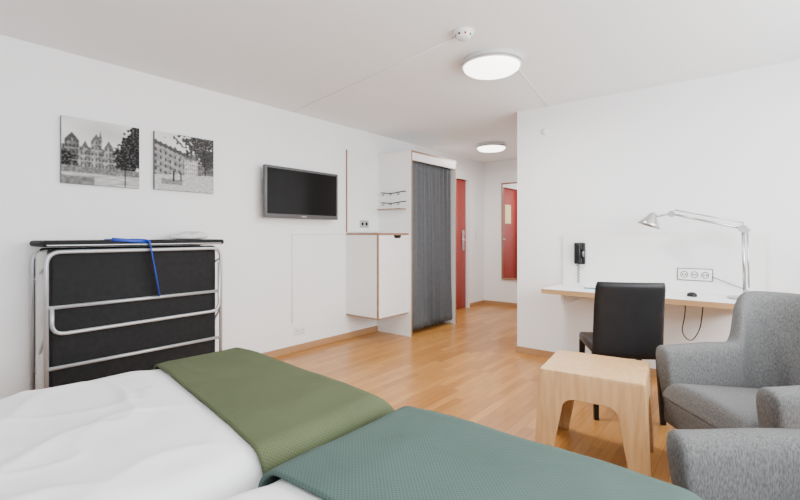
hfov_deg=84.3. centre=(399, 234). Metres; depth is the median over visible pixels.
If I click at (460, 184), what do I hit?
door
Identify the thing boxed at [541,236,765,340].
table
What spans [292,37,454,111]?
cable
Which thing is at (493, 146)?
ceiling lamp
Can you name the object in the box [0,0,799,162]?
ceiling
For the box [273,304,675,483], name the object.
floor
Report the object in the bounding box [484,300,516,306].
baseboard
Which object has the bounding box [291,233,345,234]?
cable conduit
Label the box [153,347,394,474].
blanket
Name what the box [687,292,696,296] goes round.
puck
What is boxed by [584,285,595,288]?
folder
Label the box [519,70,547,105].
cable
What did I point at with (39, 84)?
wall
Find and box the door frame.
[456,174,469,307]
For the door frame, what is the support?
attached to the wall at (39, 84)
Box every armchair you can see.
[656,291,799,428]
[666,428,799,499]
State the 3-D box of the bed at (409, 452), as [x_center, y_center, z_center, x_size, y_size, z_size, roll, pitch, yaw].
[-0.304,0.838,0.490,0.996,0.725,2.244,0,0,39]
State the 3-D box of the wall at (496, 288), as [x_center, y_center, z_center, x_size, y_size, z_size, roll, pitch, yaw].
[2.210,-0.030,7.218,2.040,2.460,0.120,0,0,39]
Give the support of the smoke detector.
attached to the ceiling
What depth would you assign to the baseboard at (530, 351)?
4.38 m
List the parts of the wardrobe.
panel, socket plate, cabinet door, panel, panel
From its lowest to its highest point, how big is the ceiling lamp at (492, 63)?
0.098 m
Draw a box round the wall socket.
[294,325,304,334]
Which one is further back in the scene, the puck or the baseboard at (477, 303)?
the baseboard at (477, 303)
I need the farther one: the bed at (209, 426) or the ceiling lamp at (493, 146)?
the ceiling lamp at (493, 146)
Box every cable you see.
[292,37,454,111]
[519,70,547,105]
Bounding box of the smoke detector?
[453,27,473,40]
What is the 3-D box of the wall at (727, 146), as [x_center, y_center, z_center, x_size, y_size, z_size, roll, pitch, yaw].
[2.466,-0.030,3.586,3.150,2.460,0.120,0,0,39]
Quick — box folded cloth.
[169,231,207,238]
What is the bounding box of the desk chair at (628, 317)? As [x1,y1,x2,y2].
[579,282,665,424]
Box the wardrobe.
[346,149,455,336]
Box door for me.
[456,179,465,309]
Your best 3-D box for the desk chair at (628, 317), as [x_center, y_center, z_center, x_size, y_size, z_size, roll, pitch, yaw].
[1.511,0.750,3.044,0.430,0.900,0.527,0,0,11]
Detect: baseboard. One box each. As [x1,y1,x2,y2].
[262,326,377,357]
[470,300,483,306]
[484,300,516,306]
[515,346,656,376]
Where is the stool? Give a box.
[535,350,653,476]
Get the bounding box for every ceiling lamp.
[461,48,522,79]
[476,141,506,151]
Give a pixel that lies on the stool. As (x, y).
(623, 385)
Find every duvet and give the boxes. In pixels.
[0,369,262,499]
[225,479,322,499]
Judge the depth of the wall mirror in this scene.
7.42 m
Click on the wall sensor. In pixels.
(545, 130)
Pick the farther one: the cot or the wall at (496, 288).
the wall at (496, 288)
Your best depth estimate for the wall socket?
4.59 m
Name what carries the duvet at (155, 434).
on the bed at (209, 426)
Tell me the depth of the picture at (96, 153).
3.17 m
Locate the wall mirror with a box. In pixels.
[501,182,516,279]
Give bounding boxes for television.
[263,164,337,219]
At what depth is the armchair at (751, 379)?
2.35 m
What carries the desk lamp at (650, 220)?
on the table
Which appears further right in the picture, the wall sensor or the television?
the wall sensor
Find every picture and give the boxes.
[60,115,138,188]
[153,131,213,193]
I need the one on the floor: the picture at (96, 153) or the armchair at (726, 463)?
the armchair at (726, 463)
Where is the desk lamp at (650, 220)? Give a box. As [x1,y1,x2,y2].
[637,209,749,299]
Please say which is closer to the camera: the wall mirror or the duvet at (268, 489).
the duvet at (268, 489)
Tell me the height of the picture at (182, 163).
0.460 m
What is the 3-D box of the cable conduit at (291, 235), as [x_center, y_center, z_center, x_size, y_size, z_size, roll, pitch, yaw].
[-1.101,0.448,4.526,0.012,0.904,0.018,0,0,39]
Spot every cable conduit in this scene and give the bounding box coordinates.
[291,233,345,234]
[291,235,292,322]
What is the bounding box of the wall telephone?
[574,243,584,282]
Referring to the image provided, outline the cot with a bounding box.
[29,238,223,389]
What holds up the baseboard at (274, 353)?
attached to the wall at (39, 84)
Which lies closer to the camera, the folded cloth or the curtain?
the folded cloth
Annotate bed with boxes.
[0,347,394,499]
[225,406,702,499]
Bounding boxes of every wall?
[0,35,483,398]
[484,159,516,302]
[517,60,799,368]
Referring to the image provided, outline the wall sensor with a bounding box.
[542,128,547,134]
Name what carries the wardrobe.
on the floor
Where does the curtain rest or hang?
hanging from the wardrobe
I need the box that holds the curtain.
[412,161,452,330]

